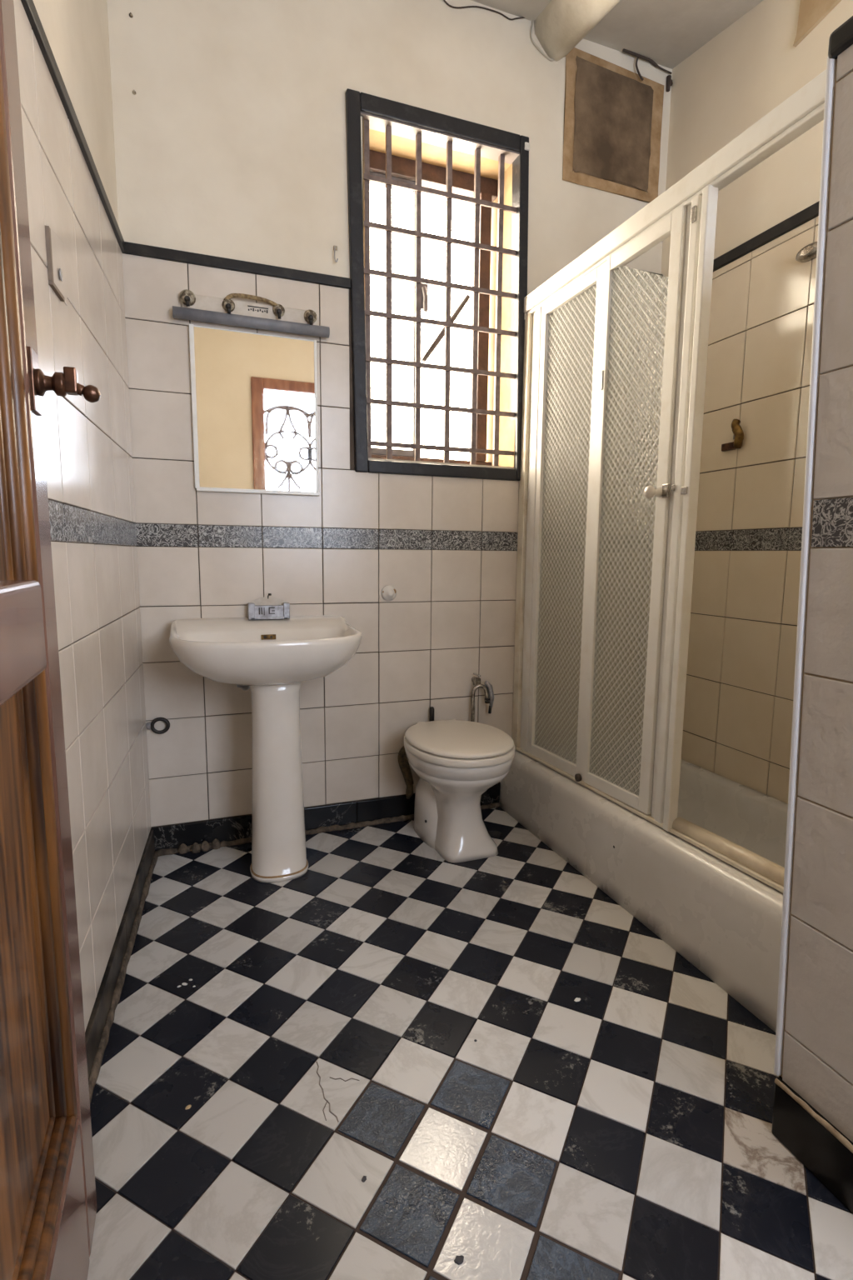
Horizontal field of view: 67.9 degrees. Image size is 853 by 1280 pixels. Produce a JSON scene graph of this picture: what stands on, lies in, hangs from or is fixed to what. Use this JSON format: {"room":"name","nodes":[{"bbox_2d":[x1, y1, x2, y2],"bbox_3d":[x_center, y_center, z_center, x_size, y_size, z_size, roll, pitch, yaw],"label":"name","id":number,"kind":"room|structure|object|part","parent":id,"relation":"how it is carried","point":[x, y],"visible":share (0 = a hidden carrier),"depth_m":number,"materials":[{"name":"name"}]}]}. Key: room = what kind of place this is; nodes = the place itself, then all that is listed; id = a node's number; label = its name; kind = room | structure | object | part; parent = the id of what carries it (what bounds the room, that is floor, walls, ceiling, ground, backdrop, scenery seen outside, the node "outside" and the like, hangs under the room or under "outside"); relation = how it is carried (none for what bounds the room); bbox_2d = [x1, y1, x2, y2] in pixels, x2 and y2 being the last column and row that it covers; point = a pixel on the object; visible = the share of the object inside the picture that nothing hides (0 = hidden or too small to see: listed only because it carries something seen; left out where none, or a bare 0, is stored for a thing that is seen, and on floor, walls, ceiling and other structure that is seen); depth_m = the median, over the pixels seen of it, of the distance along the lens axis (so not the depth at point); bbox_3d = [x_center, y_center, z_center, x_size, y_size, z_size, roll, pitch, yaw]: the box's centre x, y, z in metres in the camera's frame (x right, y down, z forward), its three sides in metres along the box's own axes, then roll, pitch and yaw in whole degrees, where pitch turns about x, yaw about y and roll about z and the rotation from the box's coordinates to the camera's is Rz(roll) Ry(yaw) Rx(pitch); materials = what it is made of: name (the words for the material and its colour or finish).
{"room":"bathroom","nodes":[
{"label":"bathroom","id":0,"kind":"room"},
{"bbox_2d":[13,0,151,1031],"bbox_3d":[-0.620,-0.497,0.436,0.306,2.950,3.030,-2,8,-16],"label":"wall","id":1,"kind":"structure","parent":0,"point":[87,446],"depth_m":1.36,"materials":[{"name":"white tile"}]},
{"bbox_2d":[0,0,100,1279],"bbox_3d":[-0.331,-0.079,0.450,0.113,2.016,0.836,-2,8,-20],"label":"door","id":2,"kind":"structure","parent":1,"relation":"in","point":[48,1197],"depth_m":0.73,"materials":[{"name":"brown wood"}]},
{"bbox_3d":[-0.340,0.022,0.422,0.048,0.100,0.565,-2,8,-20],"label":"rail","id":3,"kind":"part","parent":2,"relation":"part of","materials":[{"name":"brown wood"}]},
{"bbox_3d":[-0.369,-0.149,0.436,0.026,1.715,0.676,-2,8,-20],"label":"panel","id":4,"kind":"part","parent":2,"relation":"part of","materials":[{"name":"brown wood"}]},
{"bbox_3d":[-0.457,-0.311,0.769,0.038,0.072,0.036,-2,8,-20],"label":"handle","id":5,"kind":"part","parent":2,"relation":"part of","materials":[{"name":"brown metal"}]},
{"bbox_3d":[-0.423,-0.313,0.781,0.039,0.038,0.021,-2,8,-20],"label":"knob","id":6,"kind":"part","parent":2,"relation":"part of","materials":[{"name":"brown metal"}]},
{"bbox_2d":[45,225,67,305],"bbox_3d":[-0.669,-0.685,1.151,0.009,0.119,0.120,-2,8,-16],"label":"light switch","id":7,"kind":"object","parent":1,"relation":"attached to","point":[56,267],"visible":1,"depth_m":1.14,"materials":[{"name":"plastic"}]},
{"bbox_2d":[20,0,124,253],"bbox_3d":[-0.485,-0.944,0.478,0.016,0.057,2.908,-2,8,-16],"label":"trim","id":8,"kind":"structure","parent":1,"relation":"attached to","point":[30,9],"depth_m":1.25,"materials":[{"name":"black tile"}]},
{"bbox_2d":[85,830,158,1104],"bbox_3d":[-0.499,0.857,0.734,0.022,0.090,2.886,-2,8,-16],"label":"baseboard","id":9,"kind":"structure","parent":1,"relation":"attached to","point":[102,1017],"depth_m":1.45,"materials":[{"name":"black tile"}]},
{"bbox_2d":[106,0,672,828],"bbox_3d":[-0.087,-0.754,2.374,2.550,2.950,0.307,-2,8,-20],"label":"wall","id":10,"kind":"structure","parent":0,"point":[231,141],"depth_m":2.09,"materials":[{"name":"white tile"}]},
{"bbox_2d":[145,717,169,734],"bbox_3d":[-0.869,0.277,2.049,0.075,0.056,0.016,-2,8,-20],"label":"ring hook","id":11,"kind":"object","parent":10,"relation":"attached to","point":[150,725],"visible":1,"depth_m":2.04,"materials":[{"name":"grey metal"}]},
{"bbox_2d":[124,241,351,289],"bbox_3d":[-0.573,-1.160,1.969,0.690,0.030,0.016,-2,8,-20],"label":"trim","id":12,"kind":"structure","parent":10,"relation":"attached to","point":[132,248],"depth_m":1.95,"materials":[{"name":"black tile"}]},
{"bbox_2d":[172,289,329,338],"bbox_3d":[-0.539,-1.024,1.977,0.472,0.099,0.045,-2,8,-20],"label":"lamp","id":13,"kind":"object","parent":10,"relation":"attached to","point":[273,317],"visible":1,"depth_m":1.97,"materials":[{"name":"grey metal"}]},
{"bbox_2d":[180,289,195,306],"bbox_3d":[-0.718,-1.027,1.905,0.046,0.054,0.036,-2,8,-20],"label":"socket","id":14,"kind":"object","parent":13,"relation":"attached to","point":[187,298],"depth_m":1.90,"materials":[{"name":"brown metal"}]},
{"bbox_2d":[222,299,234,314],"bbox_3d":[-0.607,-1.025,1.947,0.038,0.050,0.036,-2,8,-20],"label":"socket","id":15,"kind":"object","parent":13,"relation":"attached to","point":[228,305],"depth_m":1.94,"materials":[{"name":"brown metal"}]},
{"bbox_3d":[-0.548,-1.028,1.989,0.410,0.057,0.015,-2,8,-20],"label":"plate","id":16,"kind":"part","parent":13,"relation":"part of","materials":[{"name":"white metal"}]},
{"bbox_3d":[-0.539,-0.992,1.981,0.472,0.033,0.033,-2,8,-20],"label":"lamp shade","id":17,"kind":"part","parent":13,"relation":"part of","materials":[{"name":"grey metal"}]},
{"bbox_2d":[272,304,284,319],"bbox_3d":[-0.465,-1.035,1.999,0.038,0.050,0.036,-2,8,-20],"label":"socket","id":18,"kind":"object","parent":13,"relation":"attached to","point":[278,311],"depth_m":2.00,"materials":[{"name":"brown metal"}]},
{"bbox_2d":[304,309,316,324],"bbox_3d":[-0.371,-1.035,2.034,0.042,0.052,0.036,-2,8,-20],"label":"socket","id":19,"kind":"object","parent":13,"relation":"attached to","point":[310,316],"depth_m":2.03,"materials":[{"name":"brown metal"}]},
{"bbox_2d":[189,324,319,495],"bbox_3d":[-0.543,-0.723,2.032,0.393,0.496,0.016,-2,8,-20],"label":"wall mirror","id":20,"kind":"object","parent":10,"relation":"attached to","point":[254,396],"visible":1,"depth_m":2.02,"materials":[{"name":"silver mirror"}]},
{"bbox_2d":[150,782,500,856],"bbox_3d":[-0.283,0.644,2.311,1.324,0.094,0.042,-2,8,-20],"label":"baseboard","id":21,"kind":"structure","parent":10,"relation":"attached to","point":[203,836],"depth_m":2.27,"materials":[{"name":"black tile"}]},
{"bbox_2d":[333,245,338,262],"bbox_3d":[-0.295,-1.254,2.060,0.014,0.055,0.016,-2,8,-20],"label":"wire hook","id":22,"kind":"object","parent":10,"relation":"attached to","point":[335,247],"visible":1,"depth_m":2.06,"materials":[{"name":"grey metal"}]},
{"bbox_2d":[381,585,396,600],"bbox_3d":[-0.131,-0.167,2.259,0.056,0.056,0.028,-2,8,-20],"label":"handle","id":23,"kind":"object","parent":10,"relation":"attached to","point":[388,592],"visible":1,"depth_m":2.26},
{"bbox_2d":[429,706,434,721],"bbox_3d":[0.020,0.286,2.371,0.019,0.072,0.019,-2,8,-20],"label":"pipe","id":24,"kind":"object","parent":10,"relation":"attached to","point":[432,710],"visible":0.79,"depth_m":2.36,"materials":[{"name":"grey metal"}]},
{"bbox_2d":[345,88,529,480],"bbox_3d":[0.015,-1.187,2.316,0.677,1.177,0.274,-2,8,-20],"label":"window","id":25,"kind":"structure","parent":10,"relation":"in","point":[406,121],"depth_m":2.25,"materials":[{"name":"black paint"}]},
{"bbox_3d":[-0.012,-1.208,2.413,0.583,1.090,0.070,-2,8,-20],"label":"frame","id":26,"kind":"part","parent":25,"relation":"part of","materials":[{"name":"brown wood"}]},
{"bbox_2d":[363,120,516,465],"bbox_3d":[0.054,-1.168,2.228,0.597,1.088,0.022,-2,8,-20],"label":"window grille","id":27,"kind":"object","parent":25,"relation":"attached to","point":[417,279],"visible":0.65,"depth_m":2.21,"materials":[{"name":"metal"}]},
{"bbox_2d":[470,673,494,721],"bbox_3d":[0.214,0.219,2.433,0.091,0.192,0.048,0,8,-5],"label":"bidet sprayer","id":28,"kind":"object","parent":10,"relation":"attached to","point":[488,690],"visible":0.97,"depth_m":2.41,"materials":[{"name":"silver metal"}]},
{"bbox_2d":[443,0,524,19],"bbox_3d":[0.190,-2.119,2.127,0.363,0.058,0.004,-2,8,-20],"label":"loose wire","id":29,"kind":"object","parent":10,"relation":"attached to","point":[448,4],"visible":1,"depth_m":2.13,"materials":[{"name":"brown"}]},
{"bbox_2d":[572,55,654,192],"bbox_3d":[0.691,-1.898,2.344,0.343,0.386,0.007,-2,8,-20],"label":"cement patch","id":30,"kind":"structure","parent":10,"relation":"attached to","point":[613,111],"depth_m":2.34,"materials":[{"name":"brown concrete"}]},
{"bbox_2d":[562,47,664,203],"bbox_3d":[0.695,-1.896,2.349,0.432,0.447,0.004,-2,8,-20],"label":"plaster border","id":31,"kind":"object","parent":10,"relation":"attached to","point":[581,178],"visible":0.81,"depth_m":2.34,"materials":[{"name":"beige paint"}]},
{"bbox_2d":[622,48,672,80],"bbox_3d":[0.729,-2.118,2.319,0.421,0.099,0.015,-2,8,-20],"label":"cable","id":32,"kind":"object","parent":10,"relation":"attached to","point":[624,50],"visible":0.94,"depth_m":2.34,"materials":[{"name":"brown plastic"}]},
{"bbox_2d":[666,75,673,91],"bbox_3d":[0.919,-2.104,2.401,0.027,0.048,0.017,-6,10,-42],"label":"stub","id":33,"kind":"object","parent":10,"relation":"attached to","point":[669,82],"visible":1,"depth_m":2.39,"materials":[{"name":"brown"}]},
{"bbox_2d":[87,806,852,1279],"bbox_3d":[0.367,0.882,1.052,2.260,0.032,2.901,-2,8,-20],"label":"floor","id":34,"kind":"structure","parent":0,"point":[392,1058],"depth_m":1.19,"materials":[{"name":"tile"}]},
{"bbox_2d":[169,615,362,883],"bbox_3d":[-0.483,0.340,1.970,0.556,0.784,0.457,-2,8,-20],"label":"pedestal sink","id":35,"kind":"object","parent":34,"relation":"on","point":[272,658],"visible":1,"depth_m":1.91,"materials":[{"name":"beige ceramic"}]},
{"bbox_2d":[169,615,362,685],"bbox_3d":[-0.481,0.036,1.929,0.556,0.172,0.457,-2,8,-20],"label":"basin","id":36,"kind":"object","parent":35,"relation":"in","point":[295,650],"depth_m":1.79,"materials":[{"name":"beige ceramic"}]},
{"bbox_3d":[-0.505,-0.010,2.027,0.046,0.016,0.008,-2,8,-20],"label":"overflow plate","id":37,"kind":"part","parent":35,"relation":"part of","materials":[{"name":"gold metal"}]},
{"bbox_2d":[247,593,289,619],"bbox_3d":[-0.525,-0.112,2.107,0.134,0.084,0.034,-2,8,-20],"label":"faucet","id":38,"kind":"object","parent":35,"relation":"on","point":[266,607],"visible":1,"depth_m":2.10,"materials":[{"name":"grey metal"}]},
{"bbox_3d":[-0.527,-0.132,2.117,0.120,0.029,0.006,-2,8,-20],"label":"plate","id":39,"kind":"part","parent":38,"relation":"part of","materials":[{"name":"white ceramic"}]},
{"bbox_2d":[361,1175,366,1182],"bbox_3d":[-0.101,0.866,1.020,0.010,0.001,0.011,-2,8,-20],"label":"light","id":40,"kind":"object","parent":34,"relation":"on","point":[363,1177],"depth_m":1.02,"materials":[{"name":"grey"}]},
{"bbox_2d":[454,1255,464,1264],"bbox_3d":[0.047,0.883,0.904,0.016,0.001,0.012,-2,8,-20],"label":"stain","id":41,"kind":"object","parent":34,"relation":"on","point":[458,1259],"depth_m":0.90,"materials":[{"name":"grey"}]},
{"bbox_2d":[404,719,515,862],"bbox_3d":[0.096,0.512,2.168,0.352,0.400,0.483,-2,8,-20],"label":"toilet","id":42,"kind":"object","parent":34,"relation":"on","point":[456,762],"visible":1,"depth_m":2.09,"materials":[{"name":"white ceramic"}]},
{"bbox_2d":[397,745,414,799],"bbox_3d":[-0.039,0.483,2.345,0.138,0.220,0.047,-1,8,-14],"label":"pipe","id":43,"kind":"object","parent":42,"relation":"attached to","point":[403,762],"visible":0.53,"depth_m":2.32,"materials":[{"name":"brown metal"}]},
{"bbox_3d":[0.107,0.325,2.120,0.344,0.016,0.419,-2,8,-20],"label":"lid","id":44,"kind":"part","parent":42,"relation":"part of","materials":[{"name":"beige plastic"}]},
{"bbox_3d":[0.108,0.348,2.118,0.352,0.025,0.423,-2,8,-20],"label":"seat","id":45,"kind":"part","parent":42,"relation":"part of","materials":[{"name":"beige plastic"}]},
{"bbox_2d":[499,749,788,1032],"bbox_3d":[0.845,0.607,1.973,0.652,0.278,1.446,-2,8,-20],"label":"bathtub","id":46,"kind":"object","parent":34,"relation":"on","point":[722,919],"visible":0.62,"depth_m":1.76,"materials":[{"name":"white ceramic"}]},
{"bbox_2d":[512,69,826,892],"bbox_3d":[0.594,-0.316,1.760,0.094,1.683,1.436,-2,8,-20],"label":"screen","id":47,"kind":"object","parent":46,"relation":"on","point":[616,353],"visible":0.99,"depth_m":1.84,"materials":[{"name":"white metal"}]},
{"bbox_3d":[0.467,-0.346,2.154,0.004,1.539,0.298,-2,8,-20],"label":"glass pane","id":48,"kind":"part","parent":47,"relation":"part of","materials":[{"name":"white"}]},
{"bbox_3d":[0.527,-0.777,1.897,0.007,0.055,0.008,-2,8,-20],"label":"finger pull","id":49,"kind":"part","parent":47,"relation":"part of","materials":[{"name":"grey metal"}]},
{"bbox_3d":[0.579,-0.317,1.831,0.004,1.543,0.257,-2,8,-20],"label":"glass pane","id":50,"kind":"part","parent":47,"relation":"part of","materials":[{"name":"white"}]},
{"bbox_3d":[0.603,0.491,1.873,0.038,0.055,1.420,-2,8,-20],"label":"rail","id":51,"kind":"part","parent":47,"relation":"part of","materials":[{"name":"white metal"}]},
{"bbox_3d":[0.598,-0.390,1.673,0.047,0.034,0.034,-2,8,-20],"label":"door knob","id":52,"kind":"part","parent":47,"relation":"part of","materials":[{"name":"silver metal"}]},
{"bbox_3d":[0.628,-0.391,1.662,0.008,0.035,0.022,-2,8,-20],"label":"knob plate","id":53,"kind":"part","parent":47,"relation":"part of","materials":[{"name":"silver metal"}]},
{"bbox_3d":[0.617,-1.118,1.661,0.047,0.065,1.392,-2,8,-20],"label":"header rail","id":54,"kind":"part","parent":47,"relation":"part of","materials":[{"name":"white metal"}]},
{"bbox_3d":[0.651,-0.281,1.633,0.032,1.595,0.090,-2,8,-20],"label":"post","id":55,"kind":"part","parent":47,"relation":"part of","materials":[{"name":"white metal"}]},
{"bbox_2d":[471,0,763,69],"bbox_3d":[0.495,-1.946,0.600,2.600,0.300,3.100,-2,8,-20],"label":"ceiling","id":56,"kind":"structure","parent":0,"point":[667,32],"depth_m":2.16,"materials":[{"name":"paint"}]},
{"bbox_2d":[534,0,620,61],"bbox_3d":[0.961,-1.903,0.888,0.185,0.338,2.900,-2,8,-20],"label":"pipe","id":57,"kind":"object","parent":56,"relation":"attached to","point":[562,24],"depth_m":2.09,"materials":[{"name":"white plastic"}]},
{"bbox_2d":[530,20,554,60],"bbox_3d":[0.445,-2.141,2.219,0.181,0.206,0.006,-2,8,-20],"label":"cable","id":58,"kind":"object","parent":57,"relation":"attached to","point":[532,38],"visible":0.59,"depth_m":2.21,"materials":[{"name":"beige plastic"}]},
{"bbox_2d":[660,0,852,804],"bbox_3d":[1.556,-0.585,1.242,0.257,2.950,3.000,-2,8,-20],"label":"wall","id":59,"kind":"structure","parent":0,"point":[738,709],"depth_m":2.12,"materials":[{"name":"white tile"}]},
{"bbox_2d":[721,419,744,451],"bbox_3d":[1.048,-0.703,2.175,0.045,0.097,0.098,-2,8,-20],"label":"brass hook","id":60,"kind":"object","parent":59,"relation":"attached to","point":[738,434],"visible":1,"depth_m":2.14,"materials":[{"name":"brown metal"}]},
{"bbox_3d":[1.055,-0.699,2.148,0.040,0.097,0.041,-2,8,-20],"label":"hook arm","id":61,"kind":"part","parent":60,"relation":"part of","materials":[{"name":"gold metal"}]},
{"bbox_2d":[713,200,819,271],"bbox_3d":[1.240,-1.242,1.651,0.016,0.036,1.850,-2,8,-20],"label":"trim","id":62,"kind":"structure","parent":59,"relation":"attached to","point":[812,212],"depth_m":2.02,"materials":[{"name":"black tile"}]},
{"bbox_2d":[795,241,817,262],"bbox_3d":[1.142,-1.158,1.889,0.028,0.044,0.099,-2,8,-20],"label":"rose","id":63,"kind":"object","parent":59,"relation":"attached to","point":[808,252],"visible":0.78,"depth_m":1.89,"materials":[{"name":"silver metal"}]},
{"bbox_2d":[793,0,841,47],"bbox_3d":[1.187,-1.908,1.725,0.012,0.265,0.395,-2,8,-20],"label":"plaster repair","id":64,"kind":"object","parent":59,"relation":"attached to","point":[812,12],"visible":1,"depth_m":1.87,"materials":[{"name":"beige paint"}]},
{"bbox_2d":[780,44,852,1142],"bbox_3d":[1.090,0.004,0.977,0.859,1.745,0.513,-2,8,-20],"label":"wall partition","id":65,"kind":"structure","parent":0,"point":[817,1053],"depth_m":0.99,"materials":[{"name":"white tile"}]},
{"bbox_2d":[774,57,835,1075],"bbox_3d":[0.614,-0.058,1.031,0.017,1.645,0.076,-2,8,-20],"label":"trim","id":66,"kind":"structure","parent":65,"relation":"attached to","point":[831,64],"depth_m":1.02,"materials":[{"name":"white plastic"}]},
{"bbox_2d":[771,1075,852,1214],"bbox_3d":[0.677,0.832,0.936,0.024,0.108,0.381,-2,8,-20],"label":"baseboard","id":67,"kind":"structure","parent":65,"relation":"attached to","point":[823,1149],"depth_m":1.03,"materials":[{"name":"black tile"}]},
{"bbox_2d":[828,15,852,59],"bbox_3d":[0.695,-1.169,0.702,0.036,0.665,0.450,-2,8,-20],"label":"trim","id":68,"kind":"structure","parent":65,"relation":"on","point":[842,38],"depth_m":0.93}
]}

